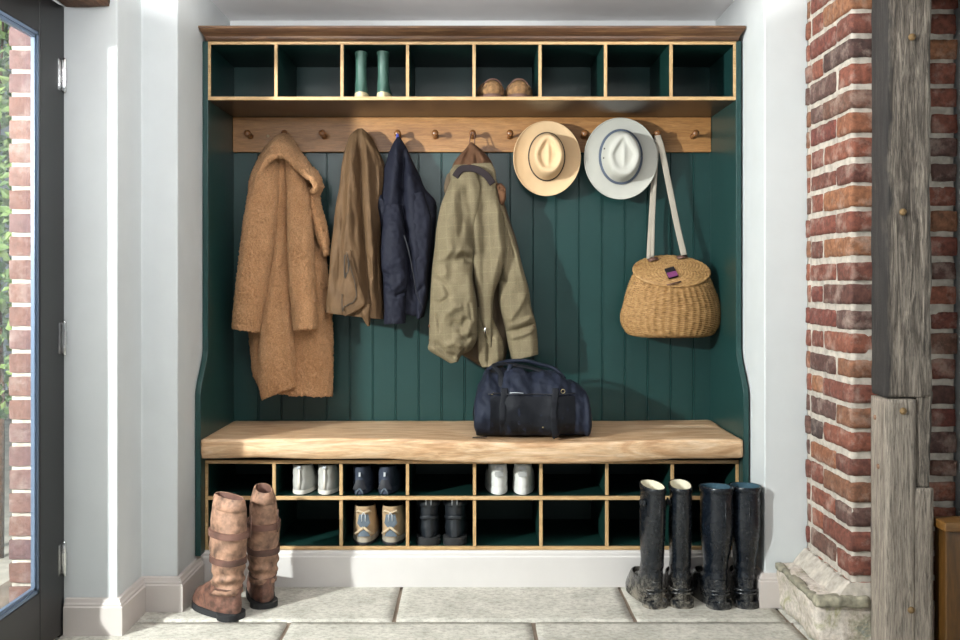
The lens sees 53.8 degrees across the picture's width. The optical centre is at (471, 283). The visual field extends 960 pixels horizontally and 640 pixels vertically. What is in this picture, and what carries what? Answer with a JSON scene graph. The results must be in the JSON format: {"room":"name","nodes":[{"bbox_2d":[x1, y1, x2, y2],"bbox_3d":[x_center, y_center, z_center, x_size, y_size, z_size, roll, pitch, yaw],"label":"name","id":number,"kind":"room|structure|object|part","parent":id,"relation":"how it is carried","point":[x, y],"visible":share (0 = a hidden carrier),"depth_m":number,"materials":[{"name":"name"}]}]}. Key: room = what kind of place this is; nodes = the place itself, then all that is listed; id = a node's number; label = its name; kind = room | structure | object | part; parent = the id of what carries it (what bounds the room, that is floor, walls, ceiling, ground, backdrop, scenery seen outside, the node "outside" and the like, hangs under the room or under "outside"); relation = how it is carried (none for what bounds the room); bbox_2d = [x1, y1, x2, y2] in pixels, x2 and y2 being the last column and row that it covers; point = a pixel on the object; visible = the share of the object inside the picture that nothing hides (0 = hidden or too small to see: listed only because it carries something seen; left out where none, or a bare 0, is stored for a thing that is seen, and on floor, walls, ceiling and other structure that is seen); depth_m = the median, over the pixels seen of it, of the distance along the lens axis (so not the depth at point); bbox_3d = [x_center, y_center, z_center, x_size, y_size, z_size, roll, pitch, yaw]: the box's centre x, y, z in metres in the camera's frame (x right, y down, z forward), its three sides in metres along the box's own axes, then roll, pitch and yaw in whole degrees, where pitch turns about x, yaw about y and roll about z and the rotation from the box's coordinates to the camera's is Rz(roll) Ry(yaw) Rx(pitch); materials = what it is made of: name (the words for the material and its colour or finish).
{"room":"mudroom","nodes":[
{"label":"mudroom","id":0,"kind":"room"},
{"bbox_2d":[64,0,229,601],"bbox_3d":[-1.079,0.008,3.171,0.323,2.014,0.842,0,0,0],"label":"wall","id":1,"kind":"structure","parent":0,"point":[133,98],"depth_m":2.85,"materials":[{"name":"paint"}]},
{"bbox_2d":[63,556,203,635],"bbox_3d":[-0.983,0.963,2.915,0.156,0.105,0.523,0,0,32],"label":"baseboard","id":2,"kind":"structure","parent":1,"relation":"attached to","point":[82,616],"depth_m":2.82,"materials":[{"name":"beige paint"}]},
{"bbox_2d":[0,580,814,639],"bbox_3d":[0.150,1.044,1.370,3.500,0.062,4.700,0,0,0],"label":"floor","id":3,"kind":"structure","parent":0,"point":[301,613],"depth_m":2.87,"materials":[{"name":"stone"}]},
{"bbox_2d":[192,492,251,622],"bbox_3d":[-0.784,0.829,2.924,0.248,0.373,0.112,0,0,40],"label":"boot","id":4,"kind":"object","parent":3,"relation":"on","point":[219,598],"visible":1,"depth_m":2.85,"materials":[{"name":"brown leather"}]},
{"bbox_2d":[246,483,280,609],"bbox_3d":[-0.678,0.829,3.054,0.112,0.373,0.248,0,0,-20],"label":"boot","id":5,"kind":"object","parent":3,"relation":"on","point":[263,548],"visible":0.98,"depth_m":2.96,"materials":[{"name":"brown leather"}]},
{"bbox_2d":[625,479,666,608],"bbox_3d":[0.554,0.823,3.072,0.087,0.385,0.255,0,0,-13],"label":"boot","id":6,"kind":"object","parent":3,"relation":"on","point":[644,582],"visible":1,"depth_m":2.97,"materials":[{"name":"black rubber"}]},
{"bbox_2d":[663,479,693,608],"bbox_3d":[0.662,0.823,3.080,0.087,0.385,0.255,0,0,3],"label":"boot","id":7,"kind":"object","parent":3,"relation":"on","point":[677,577],"visible":0.99,"depth_m":2.97,"materials":[{"name":"black rubber"}]},
{"bbox_2d":[690,483,733,610],"bbox_3d":[0.761,0.825,3.062,0.098,0.381,0.265,0,0,-10],"label":"boot","id":8,"kind":"object","parent":3,"relation":"on","point":[709,580],"visible":0.99,"depth_m":2.96,"materials":[{"name":"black rubber"}]},
{"bbox_2d":[727,482,761,609],"bbox_3d":[0.869,0.825,3.074,0.098,0.381,0.265,0,0,2],"label":"boot","id":9,"kind":"object","parent":3,"relation":"on","point":[741,575],"visible":0.94,"depth_m":2.96,"materials":[{"name":"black rubber"}]},
{"bbox_2d":[775,0,957,639],"bbox_3d":[1.149,-0.002,2.798,0.411,2.050,0.388,0,0,0],"label":"brick pier","id":10,"kind":"object","parent":3,"relation":"on","point":[826,588],"visible":0.67,"depth_m":2.64,"materials":[{"name":"brick"}]},
{"bbox_2d":[871,0,933,639],"bbox_3d":[1.165,0.009,2.565,0.136,2.013,0.110,0,0,0],"label":"timber post","id":11,"kind":"object","parent":3,"relation":"on","point":[902,535],"visible":1,"depth_m":2.52,"materials":[{"name":"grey wood"}]},
{"bbox_3d":[1.165,0.660,2.567,0.128,0.710,0.101,0,0,0],"label":"post","id":12,"kind":"part","parent":11,"relation":"part of","materials":[{"name":"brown wood"}]},
{"bbox_2d":[933,516,959,639],"bbox_3d":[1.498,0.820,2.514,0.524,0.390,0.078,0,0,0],"label":"base cabinet","id":13,"kind":"object","parent":3,"relation":"on","point":[947,528],"visible":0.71,"depth_m":2.49,"materials":[{"name":"brown wood"}]},
{"bbox_2d":[211,0,733,20],"bbox_3d":[0.150,-1.039,1.370,3.500,0.080,4.700,0,0,0],"label":"ceiling","id":14,"kind":"structure","parent":0,"point":[234,10],"depth_m":3.46,"materials":[{"name":"paint"}]},
{"bbox_2d":[230,21,714,25],"bbox_3d":[0.000,0.008,3.656,2.600,2.014,0.128,0,0,0],"label":"wall","id":15,"kind":"structure","parent":0,"point":[232,23],"depth_m":3.59,"materials":[{"name":"paint"}]},
{"bbox_2d":[195,26,748,555],"bbox_3d":[0.000,0.018,3.360,1.833,1.765,0.460,0,0,0],"label":"hall tree","id":16,"kind":"object","parent":15,"relation":"attached to","point":[579,246],"visible":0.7,"depth_m":3.55,"materials":[{"name":"green paint"}]},
{"bbox_3d":[-0.906,0.037,3.360,0.018,1.725,0.460,0,0,0],"label":"panel","id":17,"kind":"part","parent":16,"relation":"part of","materials":[{"name":"green paint"}]},
{"bbox_2d":[231,132,333,399],"bbox_3d":[-0.687,-0.070,3.449,0.365,0.978,0.224,0,0,0],"label":"coat","id":18,"kind":"object","parent":16,"relation":"hanging from","point":[281,288],"visible":0.99,"depth_m":3.38,"materials":[{"name":"brown fabric"}]},
{"bbox_3d":[-0.703,-0.037,3.429,0.137,0.910,0.128,0,0,0],"label":"panel","id":19,"kind":"part","parent":18,"relation":"part of","materials":[{"name":"brown fabric"}]},
{"bbox_2d":[247,132,323,194],"bbox_3d":[-0.677,-0.435,3.430,0.272,0.248,0.172,0,0,0],"label":"hood","id":20,"kind":"object","parent":18,"relation":"attached to","point":[281,168],"depth_m":3.38,"materials":[{"name":"brown fabric"}]},
{"bbox_3d":[-0.565,-0.225,3.446,0.094,0.257,0.095,0,0,0],"label":"shoulder panel","id":21,"kind":"part","parent":18,"relation":"part of","materials":[{"name":"brown fabric"}]},
{"bbox_2d":[325,128,384,325],"bbox_3d":[-0.427,-0.209,3.448,0.219,0.723,0.208,0,0,0],"label":"jacket","id":22,"kind":"object","parent":16,"relation":"hanging from","point":[355,281],"visible":0.97,"depth_m":3.40,"materials":[{"name":"fabric"}]},
{"bbox_2d":[354,51,368,96],"bbox_3d":[-0.384,-0.717,3.292,0.052,0.159,0.130,0,0,-3],"label":"child wellington","id":23,"kind":"object","parent":16,"relation":"in","point":[361,90],"visible":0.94,"depth_m":3.24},
{"bbox_2d":[377,51,391,96],"bbox_3d":[-0.305,-0.717,3.292,0.052,0.159,0.130,0,0,2],"label":"child wellington","id":24,"kind":"object","parent":16,"relation":"in","point":[383,88],"visible":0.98,"depth_m":3.24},
{"bbox_2d":[378,134,436,323],"bbox_3d":[-0.241,-0.206,3.445,0.222,0.699,0.210,0,0,0],"label":"jacket","id":25,"kind":"object","parent":16,"relation":"hanging from","point":[407,211],"visible":0.98,"depth_m":3.39,"materials":[{"name":"blue fabric"}]},
{"bbox_2d":[200,550,732,586],"bbox_3d":[0.003,0.954,3.180,1.835,0.122,0.020,0,0,0],"label":"baseboard","id":26,"kind":"structure","parent":16,"relation":"attached to","point":[296,568],"depth_m":3.17,"materials":[{"name":"paint"}]},
{"bbox_2d":[205,457,738,549],"bbox_3d":[0.000,0.742,3.375,1.792,0.300,0.392,0,0,0],"label":"shoe rack","id":27,"kind":"object","parent":16,"relation":"in","point":[596,505],"visible":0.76,"depth_m":3.33,"materials":[{"name":"green paint"}]},
{"bbox_2d":[293,464,317,494],"bbox_3d":[-0.580,0.664,3.314,0.082,0.100,0.226,0,0,3],"label":"trainer","id":28,"kind":"object","parent":27,"relation":"on","point":[305,476],"visible":0.92,"depth_m":3.22,"materials":[{"name":"fabric"}]},
{"bbox_2d":[318,464,338,494],"bbox_3d":[-0.492,0.664,3.312,0.082,0.100,0.226,0,0,4],"label":"trainer","id":29,"kind":"object","parent":27,"relation":"on","point":[328,474],"visible":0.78,"depth_m":3.22,"materials":[{"name":"fabric"}]},
{"bbox_2d":[353,464,375,494],"bbox_3d":[-0.379,0.667,3.323,0.075,0.094,0.241,0,0,1],"label":"trainer","id":30,"kind":"object","parent":27,"relation":"on","point":[364,476],"visible":1,"depth_m":3.22,"materials":[{"name":"blue fabric"}]},
{"bbox_2d":[353,501,379,544],"bbox_3d":[-0.371,0.819,3.322,0.094,0.131,0.253,0,0,-2],"label":"shoe","id":31,"kind":"object","parent":27,"relation":"on","point":[366,522],"visible":1,"depth_m":3.22,"materials":[{"name":"beige fabric"}]},
{"bbox_3d":[-0.367,0.801,3.204,0.044,0.042,0.010,0,0,-2],"label":"panel","id":32,"kind":"part","parent":31,"relation":"part of","materials":[{"name":"blue fabric"}]},
{"bbox_3d":[-0.367,0.843,3.204,0.044,0.022,0.010,0,0,-2],"label":"heel panel","id":33,"kind":"part","parent":31,"relation":"part of","materials":[{"name":"blue fabric"}]},
{"bbox_2d":[378,464,402,494],"bbox_3d":[-0.286,0.667,3.325,0.075,0.094,0.241,0,0,5],"label":"trainer","id":34,"kind":"object","parent":27,"relation":"on","point":[390,475],"visible":1,"depth_m":3.23,"materials":[{"name":"blue fabric"}]},
{"bbox_2d":[381,501,405,544],"bbox_3d":[-0.267,0.819,3.321,0.094,0.131,0.253,0,0,4],"label":"shoe","id":35,"kind":"object","parent":27,"relation":"on","point":[393,532],"visible":0.85,"depth_m":3.21,"materials":[{"name":"fabric"}]},
{"bbox_3d":[-0.275,0.801,3.204,0.044,0.042,0.010,0,0,4],"label":"panel","id":36,"kind":"part","parent":35,"relation":"part of","materials":[{"name":"blue fabric"}]},
{"bbox_3d":[-0.275,0.843,3.204,0.044,0.022,0.010,0,0,4],"label":"heel panel","id":37,"kind":"part","parent":35,"relation":"part of","materials":[{"name":"blue fabric"}]},
{"bbox_2d":[416,500,439,545],"bbox_3d":[-0.153,0.804,3.325,0.083,0.160,0.258,0,0,-3],"label":"boot","id":38,"kind":"object","parent":27,"relation":"in","point":[428,522],"visible":0.93,"depth_m":3.21,"materials":[{"name":"black rubber"}]},
{"bbox_2d":[443,500,467,545],"bbox_3d":[-0.055,0.804,3.325,0.083,0.160,0.258,0,0,2],"label":"boot","id":39,"kind":"object","parent":27,"relation":"in","point":[456,521],"visible":0.92,"depth_m":3.21,"materials":[{"name":"black rubber"}]},
{"bbox_2d":[209,474,718,495],"bbox_3d":[0.000,0.719,3.377,1.778,0.007,0.374,0,0,0],"label":"shelf","id":40,"kind":"object","parent":27,"relation":"attached to","point":[238,484],"depth_m":3.36,"materials":[{"name":"green paint"}]},
{"bbox_2d":[201,420,742,462],"bbox_3d":[0.000,0.550,3.341,1.792,0.081,0.443,0,0,0],"label":"seat","id":41,"kind":"object","parent":27,"relation":"on","point":[449,441],"visible":0.93,"depth_m":3.13,"materials":[{"name":"brown wood"}]},
{"bbox_2d":[472,359,591,438],"bbox_3d":[0.206,0.389,3.282,0.411,0.257,0.315,0,0,0],"label":"duffel bag","id":42,"kind":"object","parent":41,"relation":"on","point":[510,401],"visible":1,"depth_m":3.16,"materials":[{"name":"blue fabric"}]},
{"bbox_3d":[0.175,0.322,3.223,0.220,0.103,0.102,0,0,0],"label":"handle","id":43,"kind":"part","parent":42,"relation":"part of","materials":[{"name":"blue fabric"}]},
{"bbox_3d":[0.188,0.296,3.288,0.275,0.072,0.048,0,0,0],"label":"handle","id":44,"kind":"part","parent":42,"relation":"part of","materials":[{"name":"blue fabric"}]},
{"bbox_2d":[485,464,507,494],"bbox_3d":[0.085,0.663,3.321,0.079,0.103,0.239,0,0,-3],"label":"trainer","id":45,"kind":"object","parent":27,"relation":"on","point":[496,478],"visible":0.94,"depth_m":3.22,"materials":[{"name":"leather"}]},
{"bbox_2d":[512,464,534,494],"bbox_3d":[0.181,0.663,3.320,0.079,0.103,0.239,0,0,5],"label":"trainer","id":46,"kind":"object","parent":27,"relation":"on","point":[523,483],"visible":0.94,"depth_m":3.22,"materials":[{"name":"white leather"}]},
{"bbox_3d":[0.000,-0.559,3.554,1.792,0.130,0.016,0,0,0],"label":"peg rail","id":47,"kind":"part","parent":16,"relation":"part of","materials":[{"name":"brown wood"}]},
{"bbox_3d":[0.000,-0.845,3.345,1.833,0.040,0.350,0,0,0],"label":"cornice","id":48,"kind":"part","parent":16,"relation":"part of","materials":[{"name":"brown wood"}]},
{"bbox_3d":[0.000,0.035,3.576,1.794,1.720,0.027,0,0,0],"label":"panel","id":49,"kind":"part","parent":16,"relation":"part of","materials":[{"name":"green paint"}]},
{"bbox_2d":[428,131,537,367],"bbox_3d":[0.041,-0.128,3.423,0.393,0.867,0.256,0,0,0],"label":"coat","id":50,"kind":"object","parent":16,"relation":"hanging from","point":[480,304],"visible":0.99,"depth_m":3.36,"materials":[{"name":"fabric"}]},
{"bbox_3d":[0.057,-0.090,3.408,0.132,0.632,0.126,0,0,0],"label":"panel","id":51,"kind":"part","parent":50,"relation":"part of","materials":[{"name":"green fabric"}]},
{"bbox_2d":[476,78,504,96],"bbox_3d":[0.063,-0.673,3.325,0.098,0.071,0.204,0,0,-6],"label":"shoe","id":52,"kind":"object","parent":16,"relation":"in","point":[490,87],"visible":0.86,"depth_m":3.24,"materials":[{"name":"brown leather"}]},
{"bbox_2d":[505,78,532,96],"bbox_3d":[0.164,-0.673,3.326,0.098,0.071,0.204,0,0,2],"label":"shoe","id":53,"kind":"object","parent":16,"relation":"in","point":[517,87],"visible":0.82,"depth_m":3.24,"materials":[{"name":"brown leather"}]},
{"bbox_2d":[513,121,580,195],"bbox_3d":[0.274,-0.461,3.434,0.246,0.275,0.106,0,0,0],"label":"straw hat","id":54,"kind":"object","parent":16,"relation":"hanging from","point":[546,155],"visible":1,"depth_m":3.47,"materials":[{"name":"beige wicker"}]},
{"bbox_2d":[584,118,657,198],"bbox_3d":[0.546,-0.462,3.437,0.271,0.301,0.094,0,0,0],"label":"hat","id":55,"kind":"object","parent":16,"relation":"hanging from","point":[621,155],"visible":1,"depth_m":3.48,"materials":[{"name":"fabric"}]},
{"bbox_2d":[620,135,720,337],"bbox_3d":[0.724,-0.179,3.454,0.370,0.744,0.220,0,0,0],"label":"wicker creel","id":56,"kind":"object","parent":16,"relation":"hanging from","point":[666,296],"visible":1,"depth_m":3.39,"materials":[{"name":"wicker"}]},
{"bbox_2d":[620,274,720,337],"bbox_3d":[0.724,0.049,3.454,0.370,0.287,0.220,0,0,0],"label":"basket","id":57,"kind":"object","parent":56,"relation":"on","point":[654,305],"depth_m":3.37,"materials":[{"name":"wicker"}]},
{"bbox_3d":[0.726,-0.048,3.447,0.274,0.121,0.163,0,0,0],"label":"lid","id":58,"kind":"part","parent":56,"relation":"part of","materials":[{"name":"wicker"}]},
{"bbox_3d":[0.906,0.037,3.360,0.018,1.725,0.460,0,0,0],"label":"panel","id":59,"kind":"part","parent":16,"relation":"part of","materials":[{"name":"green paint"}]},
{"bbox_2d":[715,0,807,572],"bbox_3d":[0.991,0.008,3.288,0.138,2.014,0.607,0,0,0],"label":"wall","id":60,"kind":"structure","parent":0,"point":[774,176],"depth_m":2.98,"materials":[{"name":"paint"}]},
{"bbox_2d":[754,565,782,607],"bbox_3d":[0.975,0.963,3.066,0.150,0.105,0.205,0,0,0],"label":"baseboard","id":61,"kind":"structure","parent":60,"relation":"attached to","point":[768,596],"depth_m":2.96,"materials":[{"name":"beige paint"}]},
{"bbox_2d":[953,0,959,515],"bbox_3d":[1.629,0.008,0.970,0.542,2.014,3.900,0,0,0],"label":"wall","id":62,"kind":"structure","parent":0,"point":[956,259],"depth_m":2.65,"materials":[{"name":"paint"}]},
{"bbox_3d":[-1.210,0.008,0.885,0.060,2.014,3.730,0,0,0],"label":"wall","id":63,"kind":"structure","parent":0,"visible":0},
{"bbox_2d":[0,0,66,639],"bbox_3d":[-1.201,0.106,1.884,0.074,1.818,1.728,0,0,0],"label":"door","id":64,"kind":"structure","parent":63,"relation":"in","point":[37,613],"depth_m":2.62,"materials":[{"name":"clear glass"},{"name":"black paint"},{"name":"metal"}]},
{"bbox_2d":[55,0,108,6],"bbox_3d":[-1.112,-0.881,1.883,0.144,0.177,1.728,0,0,0],"label":"lintel beam","id":65,"kind":"structure","parent":63,"relation":"attached to","point":[66,3],"depth_m":2.70,"materials":[{"name":"brown wood"}]},
{"label":"outside","id":66,"kind":"structure","parent":0,"visible":0},
{"bbox_2d":[0,402,11,584],"bbox_3d":[-3.623,1.115,3.720,4.755,0.080,11.000,0,0,0],"label":"garden","id":67,"kind":"object","parent":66,"point":[4,562],"depth_m":4.42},
{"bbox_2d":[0,20,11,557],"bbox_3d":[-1.772,-0.115,3.696,0.597,2.381,0.608,0,0,0],"label":"climbing shrub","id":68,"kind":"object","parent":67,"relation":"on","point":[5,117],"visible":0.11,"depth_m":3.67,"materials":[{"name":"green plant"}]},
{"bbox_3d":[-1.744,-0.005,3.696,0.468,2.161,0.072,0,0,0],"label":"stem","id":69,"kind":"part","parent":68,"relation":"part of","materials":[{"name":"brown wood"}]},
{"bbox_2d":[9,27,30,602],"bbox_3d":[-1.298,-0.076,3.088,0.106,2.304,0.663,0,0,0],"label":"brick wall","id":70,"kind":"structure","parent":67,"relation":"on","point":[20,54],"depth_m":2.76,"materials":[{"name":"red brick"}]}
]}

